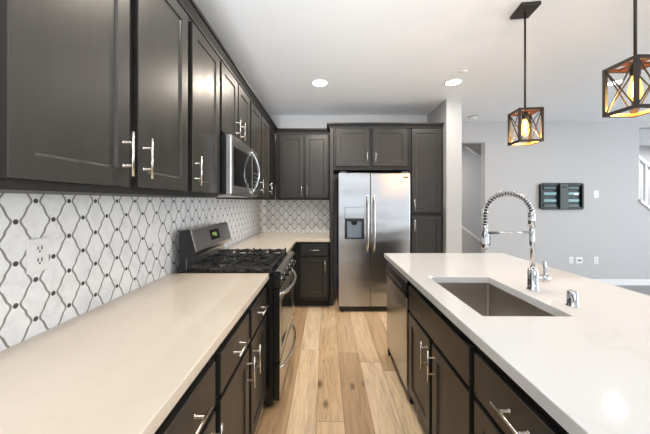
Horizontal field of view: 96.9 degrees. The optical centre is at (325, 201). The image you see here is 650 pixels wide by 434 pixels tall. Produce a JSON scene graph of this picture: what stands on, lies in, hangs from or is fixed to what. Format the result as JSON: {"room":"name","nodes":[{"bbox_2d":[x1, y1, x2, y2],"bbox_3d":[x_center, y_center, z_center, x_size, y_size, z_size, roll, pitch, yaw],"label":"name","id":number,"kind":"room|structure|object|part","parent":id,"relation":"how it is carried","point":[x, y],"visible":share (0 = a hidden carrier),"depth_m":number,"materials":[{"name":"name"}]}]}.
{"room":"kitchen","nodes":[
{"label":"kitchen","id":0,"kind":"room"},
{"bbox_2d":[270,115,426,290],"bbox_3d":[0.265,0.022,4.540,2.621,2.735,0.120,0,0,0],"label":"wall","id":1,"kind":"structure","parent":0,"point":[281,121],"depth_m":4.48,"materials":[{"name":"grey paint"}]},
{"bbox_2d":[259,197,328,231],"bbox_3d":[-0.494,0.210,4.476,1.088,0.560,0.008,0,0,0],"label":"backsplash","id":2,"kind":"structure","parent":1,"relation":"attached to","point":[275,215],"depth_m":4.47,"materials":[{"name":"tile"}]},
{"bbox_2d":[307,209,311,216],"bbox_3d":[-0.257,0.175,4.468,0.074,0.118,0.009,0,0,0],"label":"wall outlet","id":3,"kind":"object","parent":2,"relation":"attached to","point":[309,211],"visible":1,"depth_m":4.47,"materials":[{"name":"white plastic"}]},
{"bbox_2d":[276,134,329,199],"bbox_3d":[-0.337,-0.505,4.287,0.775,0.954,0.366,0,0,0],"label":"upper cabinet","id":4,"kind":"object","parent":1,"relation":"attached to","point":[302,160],"visible":1,"depth_m":4.15,"materials":[{"name":"brown wood"}]},
{"bbox_3d":[-0.492,-0.507,4.154,0.340,0.906,0.020,0,0,0],"label":"door","id":5,"kind":"part","parent":4,"relation":"part of","materials":[{"name":"brown wood"}]},
{"bbox_3d":[-0.134,-0.507,4.154,0.328,0.906,0.020,0,0,0],"label":"door","id":6,"kind":"part","parent":4,"relation":"part of","materials":[{"name":"brown wood"}]},
{"bbox_2d":[333,129,408,173],"bbox_3d":[0.606,-0.704,4.137,1.010,0.557,0.665,0,0,0],"label":"upper cabinet","id":7,"kind":"object","parent":1,"relation":"attached to","point":[354,150],"visible":0.91,"depth_m":3.85,"materials":[{"name":"brown wood"}]},
{"bbox_3d":[0.358,-0.727,3.855,0.444,0.497,0.020,0,0,0],"label":"door","id":8,"kind":"part","parent":7,"relation":"part of","materials":[{"name":"brown wood"}]},
{"bbox_2d":[327,122,443,132],"bbox_3d":[0.789,-1.018,3.965,1.553,0.070,0.281,0,0,0],"label":"crown molding","id":9,"kind":"structure","parent":7,"relation":"on","point":[335,125],"depth_m":3.84,"materials":[{"name":"black wood"}]},
{"bbox_3d":[0.855,-0.727,3.855,0.456,0.497,0.020,0,0,0],"label":"door","id":10,"kind":"part","parent":7,"relation":"part of","materials":[{"name":"brown wood"}]},
{"bbox_2d":[189,0,649,145],"bbox_3d":[3.450,-1.395,1.400,9.500,0.100,11.600,0,0,0],"label":"ceiling","id":11,"kind":"structure","parent":0,"point":[375,57],"depth_m":2.59,"materials":[{"name":"white paint"}]},
{"bbox_2d":[311,79,327,86],"bbox_3d":[-0.070,-1.341,3.260,0.190,0.009,0.190,0,0,0],"label":"recessed light","id":12,"kind":"object","parent":11,"relation":"in","point":[319,83],"visible":1,"depth_m":3.26,"materials":[{"name":"white paint"}]},
{"bbox_2d":[444,79,461,85],"bbox_3d":[1.430,-1.341,3.240,0.190,0.009,0.190,0,0,0],"label":"recessed light","id":13,"kind":"object","parent":11,"relation":"in","point":[452,82],"visible":1,"depth_m":3.24,"materials":[{"name":"white paint"}]},
{"bbox_2d":[468,115,477,119],"bbox_3d":[2.322,-1.325,4.550,0.140,0.040,0.140,0,0,0],"label":"smoke detector","id":14,"kind":"object","parent":11,"relation":"attached to","point":[473,117],"visible":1,"depth_m":4.52,"materials":[{"name":"white plastic"}]},
{"bbox_2d":[508,1,543,145],"bbox_3d":[1.389,-0.876,2.010,0.155,0.938,0.156,0,0,7],"label":"pendant light","id":15,"kind":"object","parent":11,"relation":"hanging from","point":[524,10],"visible":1,"depth_m":2.00,"materials":[{"name":"brown metal"}]},
{"bbox_2d":[522,112,527,119],"bbox_3d":[1.389,-0.603,2.010,0.038,0.055,0.037,0,0,7],"label":"socket","id":16,"kind":"object","parent":15,"relation":"attached to","point":[526,113],"depth_m":2.00,"materials":[{"name":"brown metal"}]},
{"bbox_3d":[1.389,-0.978,2.010,0.013,0.695,0.013,0,0,7],"label":"rod","id":17,"kind":"part","parent":15,"relation":"part of","materials":[{"name":"brown metal"}]},
{"bbox_3d":[1.389,-1.334,2.010,0.124,0.022,0.156,0,0,7],"label":"ceiling plate","id":18,"kind":"part","parent":15,"relation":"part of","materials":[{"name":"brown metal"}]},
{"bbox_3d":[1.389,-0.521,2.010,0.155,0.228,0.155,0,0,7],"label":"cage frame","id":19,"kind":"part","parent":15,"relation":"part of","materials":[{"name":"brown metal"}]},
{"bbox_2d":[608,79,625,85],"bbox_3d":[3.250,-1.341,3.250,0.190,0.009,0.190,0,0,0],"label":"recessed light","id":20,"kind":"object","parent":11,"relation":"in","point":[619,81],"visible":0.45,"depth_m":3.23,"materials":[{"name":"white paint"}]},
{"bbox_2d":[602,0,649,117],"bbox_3d":[1.412,-0.876,1.315,0.155,0.938,0.156,0,0,0],"label":"pendant light","id":21,"kind":"object","parent":11,"relation":"hanging from","point":[633,65],"visible":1,"depth_m":1.32,"materials":[{"name":"brown metal"}]},
{"bbox_3d":[1.412,-0.521,1.315,0.155,0.228,0.155,0,0,0],"label":"cage frame","id":22,"kind":"part","parent":21,"relation":"part of","materials":[{"name":"brown metal"}]},
{"bbox_2d":[629,64,640,76],"bbox_3d":[1.412,-0.603,1.315,0.038,0.055,0.037,0,0,0],"label":"socket","id":23,"kind":"object","parent":21,"relation":"attached to","point":[631,70],"depth_m":1.31,"materials":[{"name":"brown metal"}]},
{"bbox_3d":[1.412,-0.978,1.315,0.013,0.695,0.013,0,0,0],"label":"rod","id":24,"kind":"part","parent":21,"relation":"part of","materials":[{"name":"brown metal"}]},
{"bbox_2d":[427,99,461,252],"bbox_3d":[1.675,0.022,4.343,0.200,2.735,1.155,0,0,0],"label":"wall","id":25,"kind":"structure","parent":0,"point":[449,112],"depth_m":3.77,"materials":[{"name":"grey paint"}]},
{"bbox_2d":[254,285,649,433],"bbox_3d":[3.450,1.420,0.200,9.500,0.060,9.200,0,0,0],"label":"floor","id":26,"kind":"structure","parent":0,"point":[341,377],"depth_m":2.22,"materials":[{"name":"brown wood"}]},
{"bbox_2d":[154,356,222,433],"bbox_3d":[-0.697,0.954,0.810,0.694,0.873,0.458,0,0,0],"label":"base cabinet","id":27,"kind":"object","parent":26,"relation":"on","point":[193,413],"visible":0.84,"depth_m":0.87,"materials":[{"name":"brown wood"}]},
{"bbox_3d":[-0.370,0.635,0.810,0.040,0.012,0.156,0,0,0],"label":"handle","id":28,"kind":"part","parent":27,"relation":"part of","materials":[{"name":"silver metal"}]},
{"bbox_3d":[-0.400,1.002,0.809,0.020,0.525,0.418,0,0,0],"label":"door","id":29,"kind":"part","parent":27,"relation":"part of","materials":[{"name":"brown wood"}]},
{"bbox_3d":[-0.370,0.833,0.978,0.040,0.156,0.012,0,0,0],"label":"handle","id":30,"kind":"part","parent":27,"relation":"part of","materials":[{"name":"silver metal"}]},
{"bbox_2d":[179,222,296,405],"bbox_3d":[-0.634,0.788,2.299,0.792,1.205,0.747,0,0,0],"label":"gas range","id":31,"kind":"object","parent":26,"relation":"on","point":[201,249],"visible":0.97,"depth_m":2.00,"materials":[{"name":"black metal"}]},
{"bbox_2d":[179,253,287,273],"bbox_3d":[-0.642,0.474,2.299,0.686,0.020,0.745,0,0,0],"label":"cooktop","id":32,"kind":"object","parent":31,"relation":"in","point":[278,268],"depth_m":2.01,"materials":[{"name":"black metal"}]},
{"bbox_3d":[-0.332,0.833,2.299,0.043,0.485,0.735,0,0,0],"label":"oven door","id":33,"kind":"part","parent":31,"relation":"part of","materials":[{"name":"silver metal"}]},
{"bbox_3d":[-0.332,1.209,2.299,0.043,0.252,0.735,0,0,0],"label":"drawer","id":34,"kind":"part","parent":31,"relation":"part of","materials":[{"name":"metal"}]},
{"bbox_3d":[-0.331,0.533,2.299,0.049,0.097,0.741,0,0,0],"label":"control panel","id":35,"kind":"part","parent":31,"relation":"part of","materials":[{"name":"metal"}]},
{"bbox_3d":[-0.312,0.833,2.299,0.007,0.479,0.731,0,0,0],"label":"door","id":36,"kind":"part","parent":31,"relation":"part of","materials":[{"name":"metal"}]},
{"bbox_3d":[-0.312,1.209,2.299,0.007,0.246,0.731,0,0,0],"label":"drawer","id":37,"kind":"part","parent":31,"relation":"part of","materials":[{"name":"metal"}]},
{"bbox_3d":[-0.281,1.133,2.304,0.071,0.030,0.697,0,0,0],"label":"handle","id":38,"kind":"part","parent":31,"relation":"part of","materials":[{"name":"silver metal"}]},
{"bbox_3d":[-0.278,0.632,2.304,0.080,0.035,0.702,0,0,0],"label":"handle","id":39,"kind":"part","parent":31,"relation":"part of","materials":[{"name":"silver metal"}]},
{"bbox_2d":[212,286,268,433],"bbox_3d":[-0.697,0.954,1.479,0.694,0.873,0.876,0,0,0],"label":"base cabinet","id":40,"kind":"object","parent":26,"relation":"on","point":[240,360],"visible":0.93,"depth_m":1.38,"materials":[{"name":"brown wood"}]},
{"bbox_3d":[-0.400,0.640,1.263,0.020,0.156,0.392,0,0,0],"label":"drawer","id":41,"kind":"part","parent":40,"relation":"part of","materials":[{"name":"brown wood"}]},
{"bbox_3d":[-0.400,1.002,1.263,0.020,0.525,0.392,0,0,0],"label":"door","id":42,"kind":"part","parent":40,"relation":"part of","materials":[{"name":"brown wood"}]},
{"bbox_3d":[-0.370,0.635,1.256,0.040,0.012,0.156,0,0,0],"label":"handle","id":43,"kind":"part","parent":40,"relation":"part of","materials":[{"name":"silver metal"}]},
{"bbox_3d":[-0.370,0.842,1.425,0.040,0.156,0.012,0,0,0],"label":"handle","id":44,"kind":"part","parent":40,"relation":"part of","materials":[{"name":"silver metal"}]},
{"bbox_3d":[-0.400,0.640,1.699,0.020,0.156,0.382,0,0,0],"label":"drawer","id":45,"kind":"part","parent":40,"relation":"part of","materials":[{"name":"brown wood"}]},
{"bbox_3d":[-0.370,0.842,1.545,0.040,0.156,0.012,0,0,0],"label":"handle","id":46,"kind":"part","parent":40,"relation":"part of","materials":[{"name":"silver metal"}]},
{"bbox_3d":[-0.400,1.002,1.699,0.020,0.525,0.382,0,0,0],"label":"door","id":47,"kind":"part","parent":40,"relation":"part of","materials":[{"name":"brown wood"}]},
{"bbox_3d":[-0.370,0.635,1.690,0.040,0.012,0.156,0,0,0],"label":"handle","id":48,"kind":"part","parent":40,"relation":"part of","materials":[{"name":"silver metal"}]},
{"bbox_2d":[288,246,293,303],"bbox_3d":[-0.697,0.954,3.208,0.694,0.873,1.053,0,0,0],"label":"base cabinet","id":49,"kind":"object","parent":26,"relation":"on","point":[292,248],"visible":0.02,"depth_m":3.64,"materials":[{"name":"brown wood"}]},
{"bbox_2d":[224,232,329,252],"bbox_3d":[-0.494,0.495,3.575,1.088,0.039,1.794,0,0,0],"label":"countertop","id":50,"kind":"structure","parent":49,"relation":"on","point":[262,240],"depth_m":3.69,"materials":[{"name":"beige stone"}]},
{"bbox_2d":[295,242,328,305],"bbox_3d":[-0.181,0.954,4.091,0.451,0.873,0.773,0,0,0],"label":"base cabinet","id":51,"kind":"object","parent":26,"relation":"on","point":[312,258],"visible":0.88,"depth_m":3.75,"materials":[{"name":"brown wood"}]},
{"bbox_3d":[-0.159,0.620,3.755,0.353,0.160,0.020,0,0,0],"label":"drawer","id":52,"kind":"part","parent":51,"relation":"part of","materials":[{"name":"brown wood"}]},
{"bbox_3d":[-0.159,0.981,3.755,0.353,0.518,0.020,0,0,0],"label":"door","id":53,"kind":"part","parent":51,"relation":"part of","materials":[{"name":"brown wood"}]},
{"bbox_2d":[330,128,332,305],"bbox_3d":[0.076,0.204,4.159,0.043,2.372,0.623,0,0,0],"label":"panel","id":54,"kind":"object","parent":26,"relation":"on","point":[331,129],"visible":0.91,"depth_m":3.85,"materials":[{"name":"brown wood"}]},
{"bbox_2d":[337,172,409,310],"bbox_3d":[0.609,0.504,4.000,0.898,1.772,0.900,0,0,0],"label":"refrigerator","id":55,"kind":"object","parent":26,"relation":"on","point":[373,209],"visible":0.88,"depth_m":3.62,"materials":[{"name":"grey metal"}]},
{"bbox_3d":[0.356,0.476,3.660,0.393,1.677,0.080,0,0,0],"label":"door","id":56,"kind":"part","parent":55,"relation":"part of","materials":[{"name":"metal"}]},
{"bbox_3d":[0.520,0.273,3.588,0.030,0.721,0.076,0,0,0],"label":"handle","id":57,"kind":"part","parent":55,"relation":"part of","materials":[{"name":"silver metal"}]},
{"bbox_3d":[0.603,0.273,3.588,0.030,0.721,0.076,0,0,0],"label":"handle","id":58,"kind":"part","parent":55,"relation":"part of","materials":[{"name":"silver metal"}]},
{"bbox_3d":[0.808,0.476,3.660,0.499,1.677,0.080,0,0,0],"label":"door","id":59,"kind":"part","parent":55,"relation":"part of","materials":[{"name":"metal"}]},
{"bbox_2d":[386,261,413,403],"bbox_3d":[0.849,0.958,2.275,0.622,0.865,0.638,0,0,0],"label":"dishwasher","id":60,"kind":"object","parent":26,"relation":"on","point":[398,311],"visible":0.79,"depth_m":2.17,"materials":[{"name":"grey metal"}]},
{"bbox_3d":[0.566,0.970,2.275,0.039,0.630,0.632,0,0,0],"label":"door","id":61,"kind":"part","parent":60,"relation":"part of","materials":[{"name":"metal"}]},
{"bbox_2d":[405,129,442,252],"bbox_3d":[1.341,0.204,4.137,0.452,2.372,0.665,0,0,0],"label":"pantry cabinet","id":62,"kind":"object","parent":26,"relation":"on","point":[425,170],"visible":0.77,"depth_m":3.85,"materials":[{"name":"brown wood"}]},
{"bbox_3d":[1.344,0.725,3.855,0.394,1.080,0.020,0,0,0],"label":"door","id":63,"kind":"part","parent":62,"relation":"part of","materials":[{"name":"brown wood"}]},
{"bbox_3d":[1.344,-0.417,3.855,0.394,1.115,0.020,0,0,0],"label":"door","id":64,"kind":"part","parent":62,"relation":"part of","materials":[{"name":"brown wood"}]},
{"bbox_2d":[409,283,477,433],"bbox_3d":[0.841,0.954,1.520,0.658,0.873,0.858,0,0,0],"label":"base cabinet","id":65,"kind":"object","parent":26,"relation":"on","point":[441,356],"visible":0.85,"depth_m":1.42,"materials":[{"name":"brown wood"}]},
{"bbox_3d":[0.562,1.002,1.732,0.020,0.525,0.385,0,0,0],"label":"door","id":66,"kind":"part","parent":65,"relation":"part of","materials":[{"name":"brown wood"}]},
{"bbox_3d":[0.532,0.833,1.568,0.040,0.156,0.012,0,0,0],"label":"handle","id":67,"kind":"part","parent":65,"relation":"part of","materials":[{"name":"silver metal"}]},
{"bbox_3d":[0.532,0.833,1.462,0.040,0.156,0.012,0,0,0],"label":"handle","id":68,"kind":"part","parent":65,"relation":"part of","materials":[{"name":"silver metal"}]},
{"bbox_3d":[0.562,1.002,1.306,0.020,0.525,0.388,0,0,0],"label":"door","id":69,"kind":"part","parent":65,"relation":"part of","materials":[{"name":"brown wood"}]},
{"bbox_2d":[474,347,568,433],"bbox_3d":[0.841,0.954,0.818,0.658,0.873,0.543,0,0,0],"label":"base cabinet","id":70,"kind":"object","parent":26,"relation":"on","point":[502,406],"visible":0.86,"depth_m":0.90,"materials":[{"name":"brown wood"}]},
{"bbox_3d":[0.562,1.002,0.822,0.020,0.525,0.504,0,0,0],"label":"door","id":71,"kind":"part","parent":70,"relation":"part of","materials":[{"name":"brown wood"}]},
{"bbox_3d":[0.532,0.628,0.823,0.040,0.012,0.156,0,0,0],"label":"handle","id":72,"kind":"part","parent":70,"relation":"part of","materials":[{"name":"silver metal"}]},
{"bbox_3d":[-0.697,0.954,0.340,0.694,0.873,0.478,0,0,0],"label":"base cabinet","id":73,"kind":"object","parent":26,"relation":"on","visible":0},
{"bbox_2d":[0,273,268,433],"bbox_3d":[-0.709,0.495,0.960,0.658,0.039,1.919,0,0,0],"label":"countertop","id":74,"kind":"structure","parent":73,"relation":"on","point":[121,365],"depth_m":0.88,"materials":[{"name":"beige stone"}]},
{"bbox_3d":[0.841,0.954,0.282,0.658,0.873,0.523,0,0,0],"label":"base cabinet","id":75,"kind":"object","parent":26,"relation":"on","visible":0},
{"bbox_2d":[384,253,649,433],"bbox_3d":[1.090,0.495,1.339,1.100,0.039,2.677,0,0,0],"label":"countertop","id":76,"kind":"structure","parent":75,"relation":"on","point":[587,366],"depth_m":1.03,"materials":[{"name":"white stone"}]},
{"bbox_2d":[438,283,553,315],"bbox_3d":[0.841,0.635,1.513,0.414,0.239,0.662,0,0,0],"label":"sink","id":77,"kind":"object","parent":76,"relation":"in","point":[486,299],"visible":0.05,"depth_m":1.81,"materials":[{"name":"metal"}]},
{"bbox_2d":[481,191,550,291],"bbox_3d":[1.020,0.207,1.557,0.360,0.537,0.060,0,0,0],"label":"kitchen faucet","id":78,"kind":"object","parent":76,"relation":"on","point":[533,278],"visible":1,"depth_m":1.55,"materials":[{"name":"silver metal"}]},
{"bbox_3d":[0.995,0.166,1.557,0.234,0.016,0.012,0,0,0],"label":"support arm","id":79,"kind":"part","parent":78,"relation":"part of","materials":[{"name":"silver metal"}]},
{"bbox_3d":[1.113,0.210,1.557,0.036,0.313,0.032,0,0,0],"label":"post","id":80,"kind":"part","parent":78,"relation":"part of","materials":[{"name":"silver metal"}]},
{"bbox_3d":[1.183,0.359,1.557,0.019,0.079,0.018,0,0,0],"label":"lever","id":81,"kind":"part","parent":78,"relation":"part of","materials":[{"name":"silver metal"}]},
{"bbox_2d":[565,290,579,307],"bbox_3d":[1.128,0.441,1.318,0.052,0.071,0.052,0,0,0],"label":"air gap","id":82,"kind":"object","parent":76,"relation":"in","point":[572,296],"visible":1,"depth_m":1.30,"materials":[{"name":"silver metal"}]},
{"bbox_2d":[462,229,480,252],"bbox_3d":[2.600,0.719,5.320,1.400,1.343,0.100,0,0,0],"label":"wall","id":83,"kind":"structure","parent":0,"point":[470,244],"depth_m":5.27,"materials":[{"name":"grey paint"}]},
{"bbox_2d":[462,226,480,241],"bbox_3d":[2.600,0.543,5.320,1.400,1.092,0.140,0,0,0],"label":"trim","id":84,"kind":"structure","parent":83,"relation":"attached to","point":[463,227],"depth_m":5.25,"materials":[{"name":"white paint"}]},
{"bbox_2d":[462,144,480,158],"bbox_3d":[3.036,-0.630,5.600,2.572,1.429,0.100,0,0,0],"label":"wall","id":85,"kind":"structure","parent":0,"point":[475,149],"depth_m":5.55,"materials":[{"name":"grey paint"}]},
{"bbox_2d":[462,121,649,278],"bbox_3d":[4.888,0.022,4.860,6.225,2.735,0.120,0,0,0],"label":"wall","id":86,"kind":"structure","parent":0,"point":[613,227],"depth_m":4.80,"materials":[{"name":"grey paint"}]},
{"bbox_2d":[539,183,583,209],"bbox_3d":[3.900,-0.091,4.766,0.715,0.439,0.067,0,0,0],"label":"wall art","id":87,"kind":"object","parent":86,"relation":"attached to","point":[552,196],"depth_m":4.77,"materials":[{"name":"black plastic"}]},
{"bbox_3d":[3.901,-0.091,4.793,0.656,0.379,0.011,0,0,0],"label":"plate","id":88,"kind":"part","parent":87,"relation":"part of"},
{"bbox_3d":[3.919,0.106,4.771,0.672,0.045,0.034,0,0,0],"label":"rail","id":89,"kind":"part","parent":87,"relation":"part of","materials":[{"name":"black metal"}]},
{"bbox_3d":[3.919,-0.288,4.771,0.672,0.045,0.034,0,0,0],"label":"rail","id":90,"kind":"part","parent":87,"relation":"part of","materials":[{"name":"black metal"}]},
{"bbox_3d":[3.923,-0.091,4.763,0.140,0.431,0.050,0,0,0],"label":"plate","id":91,"kind":"part","parent":87,"relation":"part of","materials":[{"name":"grey metal"}]},
{"bbox_2d":[576,257,582,263],"bbox_3d":[4.220,0.975,4.796,0.112,0.108,0.007,0,0,0],"label":"cable plate","id":92,"kind":"object","parent":86,"relation":"attached to","point":[579,260],"visible":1,"depth_m":4.79,"materials":[{"name":"white plastic"}]},
{"bbox_2d":[594,191,598,197],"bbox_3d":[4.500,-0.127,4.796,0.078,0.120,0.009,0,0,0],"label":"light switch","id":93,"kind":"object","parent":86,"relation":"attached to","point":[596,193],"visible":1,"depth_m":4.79,"materials":[{"name":"white plastic"}]},
{"bbox_2d":[594,279,649,284],"bbox_3d":[5.325,1.340,4.792,5.350,0.100,0.016,0,0,0],"label":"baseboard","id":94,"kind":"structure","parent":86,"relation":"attached to","point":[608,281],"depth_m":4.79,"materials":[{"name":"white paint"}]},
{"bbox_2d":[639,199,649,209],"bbox_3d":[6.092,0.636,4.860,1.750,1.362,0.180,0,0,0],"label":"trim","id":95,"kind":"structure","parent":86,"relation":"attached to","point":[641,201],"depth_m":4.77,"materials":[{"name":"white paint"}]},
{"bbox_2d":[639,155,649,203],"bbox_3d":[6.089,0.187,4.860,1.736,2.004,0.060,0,0,0],"label":"stair railing","id":96,"kind":"object","parent":95,"relation":"on","point":[646,165],"visible":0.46,"depth_m":4.84,"materials":[{"name":"white paint"}]},
{"bbox_3d":[6.089,-0.129,4.860,1.736,1.372,0.060,0,0,0],"label":"handrail","id":97,"kind":"part","parent":96,"relation":"part of","materials":[{"name":"white paint"}]},
{"bbox_2d":[462,146,649,238],"bbox_3d":[4.800,0.022,6.950,6.400,2.735,0.100,0,0,0],"label":"wall","id":98,"kind":"structure","parent":0,"point":[471,164],"depth_m":6.90,"materials":[{"name":"grey paint"}]},
{"bbox_3d":[-1.106,0.022,0.140,0.120,2.735,8.880,0,0,0],"label":"wall","id":99,"kind":"structure","parent":0,"visible":0},
{"bbox_2d":[0,0,187,195],"bbox_3d":[-0.853,-0.505,1.054,0.366,0.954,0.905,0,0,0],"label":"upper cabinet","id":100,"kind":"object","parent":99,"relation":"attached to","point":[94,93],"visible":1,"depth_m":0.89,"materials":[{"name":"brown wood"}]},
{"bbox_3d":[-0.720,-0.507,0.843,0.020,0.906,0.400,0,0,0],"label":"door","id":101,"kind":"part","parent":100,"relation":"part of","materials":[{"name":"brown wood"}]},
{"bbox_3d":[-0.690,-0.167,1.007,0.040,0.156,0.012,0,0,0],"label":"handle","id":102,"kind":"part","parent":100,"relation":"part of","materials":[{"name":"silver metal"}]},
{"bbox_3d":[-0.690,-0.167,1.118,0.040,0.156,0.012,0,0,0],"label":"handle","id":103,"kind":"part","parent":100,"relation":"part of","materials":[{"name":"silver metal"}]},
{"bbox_3d":[-0.720,-0.507,1.286,0.020,0.906,0.392,0,0,0],"label":"door","id":104,"kind":"part","parent":100,"relation":"part of","materials":[{"name":"brown wood"}]},
{"bbox_2d":[0,193,258,350],"bbox_3d":[-1.042,0.210,2.240,0.008,0.560,4.480,0,0,0],"label":"backsplash","id":105,"kind":"structure","parent":99,"relation":"attached to","point":[101,251],"depth_m":1.25,"materials":[{"name":"tile"}]},
{"bbox_2d":[26,237,48,274],"bbox_3d":[-1.034,0.191,1.036,0.009,0.122,0.078,0,0,0],"label":"wall outlet","id":106,"kind":"object","parent":105,"relation":"attached to","point":[37,249],"visible":1,"depth_m":1.03,"materials":[{"name":"white plastic"}]},
{"bbox_2d":[34,244,43,253],"bbox_3d":[-1.031,0.170,1.036,0.003,0.030,0.034,0,0,0],"label":"receptacle","id":107,"kind":"object","parent":106,"relation":"attached to","point":[38,248],"depth_m":1.03,"materials":[{"name":"white plastic"}]},
{"bbox_2d":[34,256,43,265],"bbox_3d":[-1.031,0.212,1.036,0.003,0.030,0.034,0,0,0],"label":"receptacle","id":108,"kind":"object","parent":106,"relation":"attached to","point":[38,260],"depth_m":1.03,"materials":[{"name":"white plastic"}]},
{"bbox_2d":[150,222,157,243],"bbox_3d":[-1.033,0.187,1.735,0.010,0.122,0.074,0,0,0],"label":"wall switch","id":109,"kind":"object","parent":105,"relation":"attached to","point":[153,226],"visible":1,"depth_m":1.72,"materials":[{"name":"white plastic"}]},
{"bbox_2d":[130,17,219,197],"bbox_3d":[-0.853,-0.505,1.724,0.366,0.954,0.433,0,0,0],"label":"upper cabinet","id":110,"kind":"object","parent":99,"relation":"attached to","point":[203,62],"visible":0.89,"depth_m":1.67,"materials":[{"name":"brown wood"}]},
{"bbox_3d":[-0.690,-0.167,1.560,0.040,0.156,0.012,0,0,0],"label":"handle","id":111,"kind":"part","parent":110,"relation":"part of","materials":[{"name":"silver metal"}]},
{"bbox_3d":[-0.720,-0.507,1.729,0.020,0.906,0.392,0,0,0],"label":"door","id":112,"kind":"part","parent":110,"relation":"part of","materials":[{"name":"brown wood"}]},
{"bbox_2d":[220,60,249,146],"bbox_3d":[-0.853,-0.725,2.329,0.366,0.514,0.771,0,0,0],"label":"upper cabinet","id":113,"kind":"object","parent":99,"relation":"attached to","point":[234,102],"visible":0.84,"depth_m":2.23,"materials":[{"name":"brown wood"}]},
{"bbox_3d":[-0.720,-0.721,2.142,0.020,0.478,0.353,0,0,0],"label":"door","id":114,"kind":"part","parent":113,"relation":"part of","materials":[{"name":"brown wood"}]},
{"bbox_2d":[217,134,259,197],"bbox_3d":[-0.801,-0.251,2.329,0.466,0.423,0.761,0,0,0],"label":"microwave","id":115,"kind":"object","parent":113,"relation":"attached to","point":[239,165],"visible":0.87,"depth_m":2.08,"materials":[{"name":"silver metal"}]},
{"bbox_3d":[-0.659,-0.256,2.227,0.038,0.404,0.557,0,0,0],"label":"door","id":116,"kind":"part","parent":115,"relation":"part of","materials":[{"name":"metal"}]},
{"bbox_3d":[-0.659,-0.256,2.608,0.038,0.404,0.202,0,0,0],"label":"control panel","id":117,"kind":"part","parent":115,"relation":"part of","materials":[{"name":"metal"}]},
{"bbox_3d":[-0.606,-0.249,2.483,0.075,0.373,0.028,0,0,0],"label":"handle","id":118,"kind":"part","parent":115,"relation":"part of","materials":[{"name":"silver metal"}]},
{"bbox_3d":[-0.720,-0.721,2.518,0.020,0.478,0.345,0,0,0],"label":"door","id":119,"kind":"part","parent":113,"relation":"part of","materials":[{"name":"brown wood"}]},
{"bbox_2d":[216,100,263,198],"bbox_3d":[-0.853,-0.505,2.942,0.366,0.954,0.453,0,0,0],"label":"upper cabinet","id":120,"kind":"object","parent":99,"relation":"attached to","point":[255,115],"visible":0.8,"depth_m":2.93,"materials":[{"name":"brown wood"}]},
{"bbox_3d":[-0.720,-0.507,2.944,0.020,0.906,0.404,0,0,0],"label":"door","id":121,"kind":"part","parent":120,"relation":"part of","materials":[{"name":"brown wood"}]},
{"bbox_2d":[241,115,274,199],"bbox_3d":[-0.853,-0.505,3.645,0.366,0.954,0.948,0,0,0],"label":"upper cabinet","id":122,"kind":"object","parent":99,"relation":"attached to","point":[267,134],"visible":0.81,"depth_m":3.54,"materials":[{"name":"brown wood"}]},
{"bbox_2d":[177,0,329,133],"bbox_3d":[-0.340,-1.018,2.382,0.782,0.070,3.565,0,0,0],"label":"crown molding","id":123,"kind":"structure","parent":122,"relation":"on","point":[190,7],"depth_m":2.10,"materials":[{"name":"black wood"}]},
{"bbox_3d":[-0.720,-0.507,3.410,0.020,0.906,0.429,0,0,0],"label":"door","id":124,"kind":"part","parent":122,"relation":"part of","materials":[{"name":"brown wood"}]}
]}

